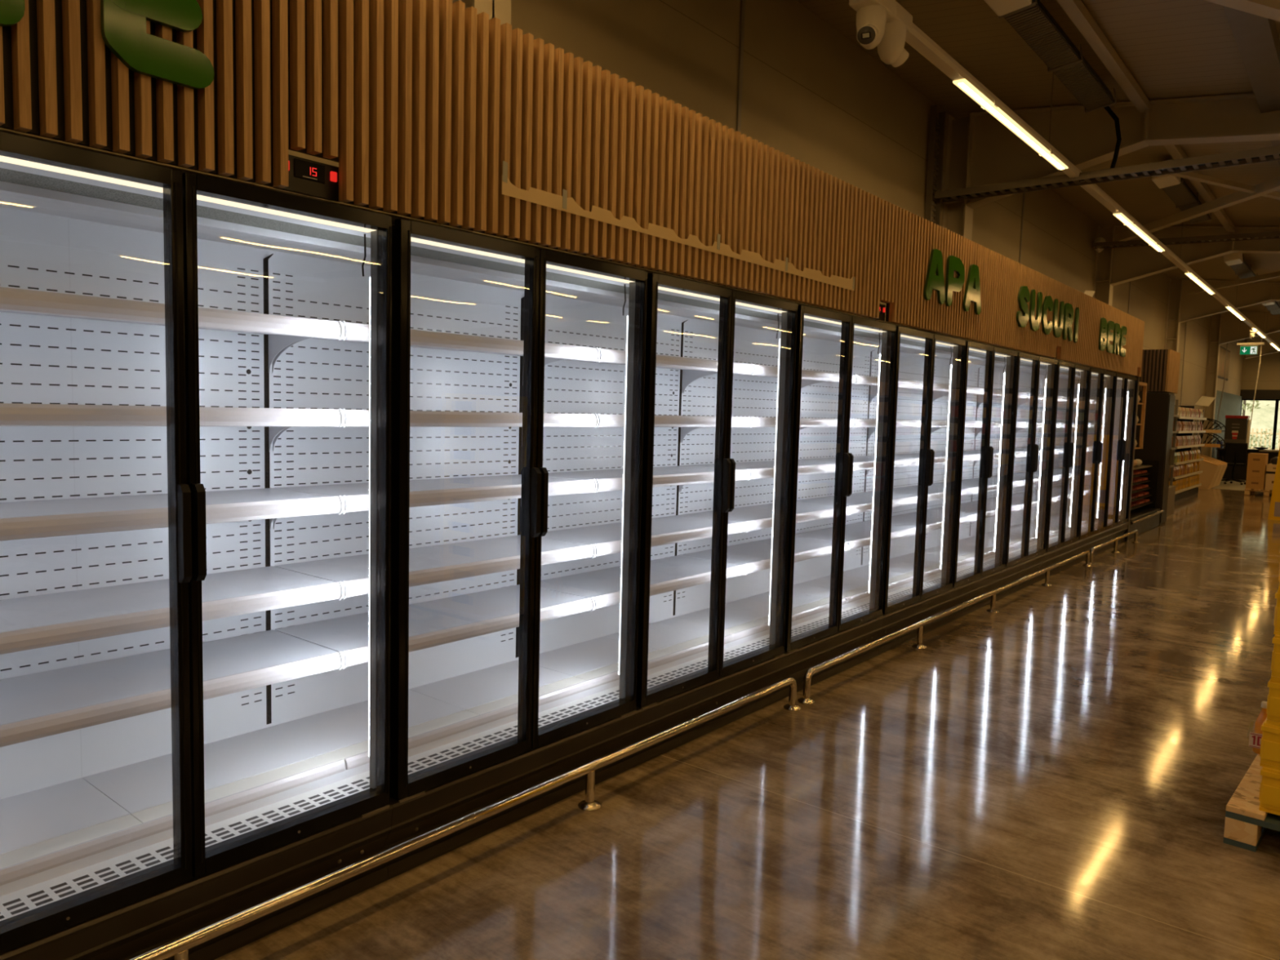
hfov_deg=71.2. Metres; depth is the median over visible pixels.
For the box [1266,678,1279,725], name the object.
crate
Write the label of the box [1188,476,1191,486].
snack packet
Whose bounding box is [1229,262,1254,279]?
grille
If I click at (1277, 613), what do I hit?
crate
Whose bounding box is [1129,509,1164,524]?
guard rail
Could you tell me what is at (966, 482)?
shelf
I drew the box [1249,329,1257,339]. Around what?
ceiling camera
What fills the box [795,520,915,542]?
shelf
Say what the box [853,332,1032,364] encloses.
light
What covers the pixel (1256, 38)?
ceiling panel
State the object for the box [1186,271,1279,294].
brace
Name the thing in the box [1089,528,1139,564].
guard rail
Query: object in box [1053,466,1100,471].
shelf
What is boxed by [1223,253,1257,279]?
heater
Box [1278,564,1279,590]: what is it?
crate
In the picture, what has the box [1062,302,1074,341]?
sign letter
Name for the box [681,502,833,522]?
shelf
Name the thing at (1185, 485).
snack packet
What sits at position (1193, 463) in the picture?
snack packet
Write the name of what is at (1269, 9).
brace
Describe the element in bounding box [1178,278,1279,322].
rafter
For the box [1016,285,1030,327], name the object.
sign letter
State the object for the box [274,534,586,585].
shelf
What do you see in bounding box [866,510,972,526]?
shelf
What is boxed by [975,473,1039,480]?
shelf
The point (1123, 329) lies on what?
sign letter
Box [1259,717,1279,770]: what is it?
crate
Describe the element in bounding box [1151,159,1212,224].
heater
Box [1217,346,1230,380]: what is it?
poster
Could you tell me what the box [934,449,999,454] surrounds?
shelf
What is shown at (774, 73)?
wall
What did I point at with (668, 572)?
shelf
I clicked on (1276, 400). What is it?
window
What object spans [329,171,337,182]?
switch
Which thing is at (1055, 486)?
shelf
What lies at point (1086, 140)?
rafter
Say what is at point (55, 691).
shelf
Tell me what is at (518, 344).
shelf
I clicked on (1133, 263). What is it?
rafter
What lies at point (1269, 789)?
crate
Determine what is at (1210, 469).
bin
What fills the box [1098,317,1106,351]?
sign letter
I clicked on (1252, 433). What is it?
fence
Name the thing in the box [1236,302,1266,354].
exit sign
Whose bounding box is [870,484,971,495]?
shelf
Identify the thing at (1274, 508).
display stand
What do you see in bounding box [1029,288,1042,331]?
sign letter
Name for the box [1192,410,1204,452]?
post
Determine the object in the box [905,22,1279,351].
linear light
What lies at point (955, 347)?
light
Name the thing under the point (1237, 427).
coffee machine
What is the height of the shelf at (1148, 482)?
0.010 m
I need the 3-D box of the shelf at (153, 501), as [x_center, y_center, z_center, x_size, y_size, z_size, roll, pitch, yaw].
[-1.561,0.082,2.642,0.455,0.018,1.242,5,6,39]
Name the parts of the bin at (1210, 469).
lid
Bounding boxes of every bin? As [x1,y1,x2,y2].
[1196,457,1221,489]
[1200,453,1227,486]
[1200,456,1224,488]
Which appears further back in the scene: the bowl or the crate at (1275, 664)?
the bowl
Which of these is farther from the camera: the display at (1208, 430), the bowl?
the bowl
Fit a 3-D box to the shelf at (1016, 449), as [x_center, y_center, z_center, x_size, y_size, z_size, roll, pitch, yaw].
[3.976,-0.310,9.406,0.455,0.018,1.242,5,6,39]
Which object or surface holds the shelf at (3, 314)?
attached to the refrigerated display case at (151, 795)
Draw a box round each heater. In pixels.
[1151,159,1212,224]
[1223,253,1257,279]
[1262,301,1279,315]
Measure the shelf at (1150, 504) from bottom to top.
0.010 m
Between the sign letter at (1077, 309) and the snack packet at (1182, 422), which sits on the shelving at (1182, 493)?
the snack packet at (1182, 422)
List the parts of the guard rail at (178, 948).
leg, leg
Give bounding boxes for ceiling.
[796,0,1279,332]
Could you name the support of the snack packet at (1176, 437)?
on the shelving at (1182, 493)
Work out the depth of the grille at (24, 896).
2.51 m
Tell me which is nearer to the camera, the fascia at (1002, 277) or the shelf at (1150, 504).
the fascia at (1002, 277)
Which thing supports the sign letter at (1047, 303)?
attached to the fascia at (1002, 277)
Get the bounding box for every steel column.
[440,0,511,239]
[937,112,973,339]
[1088,225,1115,370]
[1164,278,1182,395]
[1200,312,1222,457]
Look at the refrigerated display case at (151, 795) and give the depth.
2.69 m
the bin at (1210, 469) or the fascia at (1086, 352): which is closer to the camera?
the fascia at (1086, 352)
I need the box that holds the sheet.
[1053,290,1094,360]
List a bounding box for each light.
[0,155,376,232]
[0,167,355,239]
[329,235,864,333]
[410,236,886,332]
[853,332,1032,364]
[881,332,1051,364]
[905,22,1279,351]
[1022,364,1118,380]
[1059,366,1129,380]
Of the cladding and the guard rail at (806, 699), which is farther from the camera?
the cladding
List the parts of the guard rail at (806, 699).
leg, leg, leg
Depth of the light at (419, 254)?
3.75 m
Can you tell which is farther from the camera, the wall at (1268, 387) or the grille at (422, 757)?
the wall at (1268, 387)
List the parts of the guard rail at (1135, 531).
leg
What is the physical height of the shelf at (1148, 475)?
0.010 m
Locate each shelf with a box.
[0,310,274,334]
[0,488,328,518]
[0,565,333,631]
[0,629,337,724]
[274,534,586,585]
[275,474,578,499]
[275,584,586,654]
[313,324,523,355]
[540,555,737,597]
[541,515,739,544]
[548,466,714,479]
[564,359,686,369]
[679,536,831,564]
[681,460,835,470]
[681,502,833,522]
[733,373,779,377]
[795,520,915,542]
[796,491,916,506]
[798,455,912,462]
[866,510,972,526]
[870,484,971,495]
[874,453,966,457]
[927,501,1014,514]
[932,478,1015,487]
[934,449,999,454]
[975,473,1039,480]
[975,494,1038,505]
[993,447,1041,451]
[1012,488,1071,497]
[1013,470,1074,475]
[1015,446,1063,448]
[1052,484,1098,490]
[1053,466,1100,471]
[1054,444,1093,447]
[1130,502,1152,510]
[1131,487,1151,493]
[1131,494,1151,502]
[1132,480,1151,485]
[1133,465,1152,470]
[1133,473,1150,477]
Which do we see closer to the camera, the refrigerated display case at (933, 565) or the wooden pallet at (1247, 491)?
the refrigerated display case at (933, 565)
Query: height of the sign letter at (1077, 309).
0.344 m
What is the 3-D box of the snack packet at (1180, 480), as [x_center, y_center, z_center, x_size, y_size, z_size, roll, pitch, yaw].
[10.937,0.092,18.206,0.102,0.210,0.160,5,6,39]
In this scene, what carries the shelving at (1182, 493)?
on the floor
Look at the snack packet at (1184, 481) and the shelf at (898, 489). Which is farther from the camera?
the snack packet at (1184, 481)
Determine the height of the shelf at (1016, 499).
0.018 m
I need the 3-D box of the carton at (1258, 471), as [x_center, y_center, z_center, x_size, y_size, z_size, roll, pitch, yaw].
[13.777,-0.206,19.963,0.330,0.254,0.682,5,6,39]
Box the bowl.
[1253,447,1268,449]
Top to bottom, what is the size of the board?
0.230 m
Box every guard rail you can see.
[124,676,800,959]
[797,550,1092,704]
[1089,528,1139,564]
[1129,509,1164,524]
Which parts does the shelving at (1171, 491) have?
post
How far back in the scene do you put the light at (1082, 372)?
9.95 m
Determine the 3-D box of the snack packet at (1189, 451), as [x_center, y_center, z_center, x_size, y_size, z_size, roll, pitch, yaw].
[11.752,-0.527,19.133,0.082,0.200,0.150,5,6,39]
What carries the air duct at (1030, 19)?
hanging from the ceiling
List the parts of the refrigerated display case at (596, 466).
door, price rail, price rail, price rail, price rail, price rail, panel, handle, handle, door, deck price rail, post, panel, price rail, price rail, price rail, price rail, price rail, door, handle, handle, door, post, price rail, price rail, price rail, price rail, price rail, door, handle, handle, door, post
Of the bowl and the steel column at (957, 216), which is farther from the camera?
the bowl
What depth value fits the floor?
3.45 m
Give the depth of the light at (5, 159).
2.29 m
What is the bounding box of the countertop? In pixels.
[1216,448,1279,452]
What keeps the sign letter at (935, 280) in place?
attached to the fascia at (1002, 277)
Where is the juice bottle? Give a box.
[1246,701,1266,754]
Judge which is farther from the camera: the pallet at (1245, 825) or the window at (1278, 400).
the window at (1278, 400)
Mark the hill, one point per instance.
(1263, 418)
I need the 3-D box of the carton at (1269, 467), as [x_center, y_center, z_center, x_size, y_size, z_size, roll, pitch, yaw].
[14.074,-0.267,19.716,0.390,0.150,0.682,5,6,39]
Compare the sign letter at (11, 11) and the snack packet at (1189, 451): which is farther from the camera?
the snack packet at (1189, 451)
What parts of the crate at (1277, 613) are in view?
corner plate, corner plate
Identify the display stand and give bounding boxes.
[1267,446,1279,519]
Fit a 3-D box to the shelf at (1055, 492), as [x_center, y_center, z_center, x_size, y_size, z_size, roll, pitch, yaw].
[4.753,0.159,10.414,0.455,0.018,1.242,5,6,39]
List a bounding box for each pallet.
[1222,754,1279,852]
[1244,488,1272,496]
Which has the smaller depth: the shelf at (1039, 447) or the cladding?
the shelf at (1039, 447)
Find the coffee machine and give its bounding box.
[1223,415,1250,448]
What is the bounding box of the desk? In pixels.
[1216,448,1279,479]
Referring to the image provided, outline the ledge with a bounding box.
[502,160,854,290]
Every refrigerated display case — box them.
[0,129,392,959]
[269,213,896,879]
[793,324,1057,654]
[969,359,1139,578]
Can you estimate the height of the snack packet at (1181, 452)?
0.200 m
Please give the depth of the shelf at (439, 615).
3.55 m
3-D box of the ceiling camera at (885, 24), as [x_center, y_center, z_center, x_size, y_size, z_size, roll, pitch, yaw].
[1.275,-2.383,4.724,0.157,0.290,0.511,5,6,39]
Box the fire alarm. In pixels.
[1093,237,1105,252]
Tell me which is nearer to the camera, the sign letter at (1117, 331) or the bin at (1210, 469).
the sign letter at (1117, 331)
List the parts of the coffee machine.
drip panel, panel, tank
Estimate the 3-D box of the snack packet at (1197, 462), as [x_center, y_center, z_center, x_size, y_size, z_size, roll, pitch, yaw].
[12.532,-0.310,20.136,0.102,0.210,0.160,5,6,39]
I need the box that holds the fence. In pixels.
[1248,428,1279,449]
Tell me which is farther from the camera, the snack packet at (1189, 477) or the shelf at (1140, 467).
the snack packet at (1189, 477)
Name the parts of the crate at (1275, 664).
corner plate, corner plate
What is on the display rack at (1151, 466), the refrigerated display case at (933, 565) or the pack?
the pack
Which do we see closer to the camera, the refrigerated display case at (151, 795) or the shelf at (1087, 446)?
the refrigerated display case at (151, 795)
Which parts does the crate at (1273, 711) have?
corner plate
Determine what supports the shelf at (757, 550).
attached to the refrigerated display case at (596, 466)
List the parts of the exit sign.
sign plate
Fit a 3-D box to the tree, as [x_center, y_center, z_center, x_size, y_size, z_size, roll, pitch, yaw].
[25.826,-2.768,38.181,1.964,4.171,1.800,5,6,39]
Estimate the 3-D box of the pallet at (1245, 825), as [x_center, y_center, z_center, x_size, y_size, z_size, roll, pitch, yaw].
[2.869,1.281,3.495,0.800,0.144,1.200,6,6,42]
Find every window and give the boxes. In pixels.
[1240,398,1277,449]
[1273,399,1279,449]
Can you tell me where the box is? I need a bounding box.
[1106,349,1180,393]
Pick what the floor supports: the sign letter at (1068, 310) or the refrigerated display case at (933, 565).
the refrigerated display case at (933, 565)
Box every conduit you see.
[1213,342,1227,457]
[1247,337,1262,448]
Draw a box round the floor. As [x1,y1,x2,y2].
[214,488,1279,959]
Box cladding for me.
[1211,390,1241,458]
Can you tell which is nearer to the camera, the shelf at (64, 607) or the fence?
the shelf at (64, 607)
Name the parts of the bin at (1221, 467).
lid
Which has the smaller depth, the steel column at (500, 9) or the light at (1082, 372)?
the steel column at (500, 9)
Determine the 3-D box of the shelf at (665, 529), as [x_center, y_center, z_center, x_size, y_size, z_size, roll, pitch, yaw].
[0.013,0.257,4.597,0.455,0.018,1.242,5,6,39]
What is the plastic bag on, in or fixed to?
on the carton at (1269, 467)
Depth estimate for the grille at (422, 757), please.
3.83 m
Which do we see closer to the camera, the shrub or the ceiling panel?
the ceiling panel
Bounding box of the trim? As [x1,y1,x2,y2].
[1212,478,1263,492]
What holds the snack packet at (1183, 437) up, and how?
on the shelving at (1182, 493)
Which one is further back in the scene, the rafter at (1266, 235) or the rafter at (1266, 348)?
the rafter at (1266, 348)
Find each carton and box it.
[1245,476,1265,489]
[1246,465,1266,477]
[1247,453,1268,466]
[1264,473,1275,489]
[1266,463,1276,471]
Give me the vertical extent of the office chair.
1.080 m
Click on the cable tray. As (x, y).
(1268, 153)
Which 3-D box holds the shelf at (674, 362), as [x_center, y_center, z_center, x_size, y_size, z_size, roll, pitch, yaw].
[0.035,-0.600,4.530,0.455,0.018,1.242,5,6,39]
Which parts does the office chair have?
backrest, seat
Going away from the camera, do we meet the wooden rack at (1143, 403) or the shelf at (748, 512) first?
the shelf at (748, 512)
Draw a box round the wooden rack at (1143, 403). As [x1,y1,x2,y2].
[1134,382,1146,448]
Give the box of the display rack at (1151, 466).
[1128,459,1159,538]
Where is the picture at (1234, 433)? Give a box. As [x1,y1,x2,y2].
[1231,430,1238,439]
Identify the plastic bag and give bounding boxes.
[1270,456,1278,464]
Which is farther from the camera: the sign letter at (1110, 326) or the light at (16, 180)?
the sign letter at (1110, 326)
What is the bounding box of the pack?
[1134,458,1142,466]
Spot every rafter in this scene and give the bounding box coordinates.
[965,93,1279,208]
[1110,225,1279,285]
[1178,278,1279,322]
[1218,311,1279,344]
[1245,332,1279,359]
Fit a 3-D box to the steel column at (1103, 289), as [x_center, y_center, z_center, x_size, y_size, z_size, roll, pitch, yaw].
[7.150,-1.650,13.974,0.230,4.555,0.220,5,6,39]
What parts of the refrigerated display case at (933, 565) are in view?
price rail, price rail, price rail, panel, price rail, price rail, door, handle, handle, deck price rail, door, post, price rail, price rail, price rail, price rail, price rail, panel, door, handle, handle, price rail, door, post, price rail, price rail, price rail, price rail, door, handle, handle, door, post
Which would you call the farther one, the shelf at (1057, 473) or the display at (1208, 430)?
the display at (1208, 430)
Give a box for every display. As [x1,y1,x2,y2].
[1196,432,1225,447]
[1197,417,1226,433]
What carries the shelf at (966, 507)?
attached to the refrigerated display case at (933, 565)
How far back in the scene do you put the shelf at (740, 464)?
5.44 m
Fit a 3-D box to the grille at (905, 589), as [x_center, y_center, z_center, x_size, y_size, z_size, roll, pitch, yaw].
[2.626,0.779,7.340,0.190,0.026,3.750,5,6,39]
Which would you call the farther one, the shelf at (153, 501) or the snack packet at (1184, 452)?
the snack packet at (1184, 452)
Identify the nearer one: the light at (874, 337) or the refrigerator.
the light at (874, 337)
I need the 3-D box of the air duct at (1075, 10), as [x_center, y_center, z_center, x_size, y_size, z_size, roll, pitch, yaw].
[2.927,-3.176,6.023,0.090,0.080,17.300,5,6,39]
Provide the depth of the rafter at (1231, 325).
23.17 m
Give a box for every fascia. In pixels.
[0,0,398,213]
[391,0,905,323]
[895,209,1066,359]
[1058,284,1144,376]
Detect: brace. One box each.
[1118,176,1279,240]
[1149,162,1279,199]
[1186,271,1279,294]
[1204,0,1279,22]
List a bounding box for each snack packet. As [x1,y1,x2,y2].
[1175,435,1179,446]
[1176,479,1181,489]
[1180,451,1183,462]
[1180,463,1187,474]
[1181,421,1184,431]
[1181,435,1185,445]
[1182,477,1186,488]
[1182,478,1185,488]
[1183,451,1186,461]
[1188,450,1191,460]
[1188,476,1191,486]
[1191,462,1196,471]
[1195,461,1199,471]
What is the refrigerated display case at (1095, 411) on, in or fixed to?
on the floor
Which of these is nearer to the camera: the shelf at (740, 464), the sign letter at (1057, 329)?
the shelf at (740, 464)
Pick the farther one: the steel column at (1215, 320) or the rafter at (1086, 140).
the steel column at (1215, 320)
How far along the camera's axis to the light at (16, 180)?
2.47 m
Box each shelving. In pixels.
[1166,400,1178,515]
[1168,404,1206,501]
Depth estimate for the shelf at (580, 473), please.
4.49 m
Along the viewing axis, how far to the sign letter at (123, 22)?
2.14 m
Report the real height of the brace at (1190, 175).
0.170 m
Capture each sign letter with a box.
[0,0,25,26]
[100,0,214,89]
[923,248,945,304]
[944,255,964,306]
[962,264,981,315]
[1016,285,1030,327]
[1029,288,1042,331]
[1041,295,1053,334]
[1052,298,1064,337]
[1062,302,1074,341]
[1073,306,1079,342]
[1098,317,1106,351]
[1106,320,1114,353]
[1112,323,1120,355]
[1119,325,1127,356]
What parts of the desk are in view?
leg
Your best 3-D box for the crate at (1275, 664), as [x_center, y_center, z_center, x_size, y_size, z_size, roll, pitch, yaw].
[2.634,0.642,3.317,0.410,0.163,0.605,6,6,42]
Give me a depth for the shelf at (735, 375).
5.64 m
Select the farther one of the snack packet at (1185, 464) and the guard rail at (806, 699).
the snack packet at (1185, 464)
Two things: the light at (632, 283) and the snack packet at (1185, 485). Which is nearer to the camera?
the light at (632, 283)
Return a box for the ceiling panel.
[1222,5,1279,165]
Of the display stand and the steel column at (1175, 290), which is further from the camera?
the steel column at (1175, 290)
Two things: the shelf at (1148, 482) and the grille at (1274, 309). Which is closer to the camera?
the shelf at (1148, 482)
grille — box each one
[0,778,368,920]
[346,607,864,788]
[848,548,1031,610]
[1028,519,1112,550]
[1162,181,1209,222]
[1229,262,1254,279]
[1265,303,1279,315]
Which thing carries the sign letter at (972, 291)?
attached to the fascia at (1002, 277)
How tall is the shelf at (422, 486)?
0.018 m
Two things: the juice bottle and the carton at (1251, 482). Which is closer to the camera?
the juice bottle
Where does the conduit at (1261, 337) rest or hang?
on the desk
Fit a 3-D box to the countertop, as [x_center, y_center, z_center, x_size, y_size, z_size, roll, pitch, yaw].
[17.369,-0.799,24.512,2.600,0.045,0.750,5,6,39]
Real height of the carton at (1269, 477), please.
0.355 m
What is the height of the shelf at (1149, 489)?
0.010 m
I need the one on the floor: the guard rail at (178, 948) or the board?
the guard rail at (178, 948)
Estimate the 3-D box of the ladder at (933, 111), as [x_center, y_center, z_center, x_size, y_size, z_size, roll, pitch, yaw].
[2.835,-2.420,8.687,0.060,2.300,0.235,5,6,39]
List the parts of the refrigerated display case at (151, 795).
door, panel, price rail, price rail, price rail, price rail, price rail, deck price rail, handle, panel, handle, door, post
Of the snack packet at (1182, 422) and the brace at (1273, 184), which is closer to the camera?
the brace at (1273, 184)
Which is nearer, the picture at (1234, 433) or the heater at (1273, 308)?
the heater at (1273, 308)
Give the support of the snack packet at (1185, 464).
on the shelving at (1182, 493)
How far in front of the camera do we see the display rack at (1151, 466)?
13.32 m
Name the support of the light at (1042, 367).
attached to the refrigerated display case at (1095, 411)
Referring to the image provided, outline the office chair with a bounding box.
[1221,442,1248,484]
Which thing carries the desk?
on the floor
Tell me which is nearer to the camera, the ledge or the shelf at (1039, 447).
the ledge
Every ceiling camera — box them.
[848,0,912,67]
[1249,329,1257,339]
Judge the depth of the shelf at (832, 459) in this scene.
6.46 m
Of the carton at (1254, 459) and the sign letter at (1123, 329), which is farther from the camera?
the carton at (1254, 459)
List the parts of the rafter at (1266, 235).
rail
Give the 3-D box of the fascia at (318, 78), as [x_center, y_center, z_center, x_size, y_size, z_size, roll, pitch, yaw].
[-1.929,-1.080,1.258,0.058,0.695,3.759,5,6,39]
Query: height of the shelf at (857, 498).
0.018 m
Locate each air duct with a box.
[983,0,1116,112]
[1056,0,1235,231]
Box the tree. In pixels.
[1241,400,1269,415]
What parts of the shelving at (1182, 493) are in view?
panel, post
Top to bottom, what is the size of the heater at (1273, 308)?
0.243 m
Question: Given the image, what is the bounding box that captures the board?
[1194,395,1215,406]
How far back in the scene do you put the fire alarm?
13.51 m
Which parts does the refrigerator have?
door, handle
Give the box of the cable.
[1104,106,1121,168]
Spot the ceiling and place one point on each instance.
(1172, 49)
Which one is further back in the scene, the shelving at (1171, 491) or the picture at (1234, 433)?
the picture at (1234, 433)
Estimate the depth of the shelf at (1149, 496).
13.21 m
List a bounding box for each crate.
[1258,766,1279,815]
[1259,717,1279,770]
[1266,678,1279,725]
[1271,635,1279,680]
[1273,590,1279,635]
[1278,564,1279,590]
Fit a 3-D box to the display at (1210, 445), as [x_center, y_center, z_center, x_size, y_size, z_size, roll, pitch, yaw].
[14.420,-1.028,22.599,0.532,0.372,0.942,5,6,39]
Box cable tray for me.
[934,145,1279,203]
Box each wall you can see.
[0,0,1244,450]
[1240,338,1279,399]
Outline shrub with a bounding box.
[1248,429,1279,449]
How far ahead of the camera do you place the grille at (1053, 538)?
9.87 m
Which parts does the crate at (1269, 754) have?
corner plate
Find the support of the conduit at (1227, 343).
on the floor
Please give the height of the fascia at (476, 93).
0.695 m
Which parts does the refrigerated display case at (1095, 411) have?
panel, price rail, price rail, price rail, price rail, price rail, deck price rail, door, price rail, handle, price rail, handle, price rail, price rail, price rail, door, post, panel, price rail, door, price rail, price rail, price rail, price rail, handle, post, door, panel, door, handle, post, door, trim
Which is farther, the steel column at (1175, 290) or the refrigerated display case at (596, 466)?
the steel column at (1175, 290)
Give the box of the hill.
[1241,400,1279,448]
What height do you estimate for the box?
0.630 m
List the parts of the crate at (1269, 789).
corner plate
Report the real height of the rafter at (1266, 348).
1.006 m
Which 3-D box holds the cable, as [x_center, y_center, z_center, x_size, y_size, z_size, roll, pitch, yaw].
[3.999,-2.956,7.706,0.274,0.651,0.036,5,6,39]
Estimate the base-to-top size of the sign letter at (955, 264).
0.344 m
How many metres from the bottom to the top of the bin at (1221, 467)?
0.800 m
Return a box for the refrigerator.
[1133,392,1175,524]
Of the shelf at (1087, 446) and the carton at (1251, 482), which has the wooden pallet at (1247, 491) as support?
the carton at (1251, 482)
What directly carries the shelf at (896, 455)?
attached to the refrigerated display case at (933, 565)

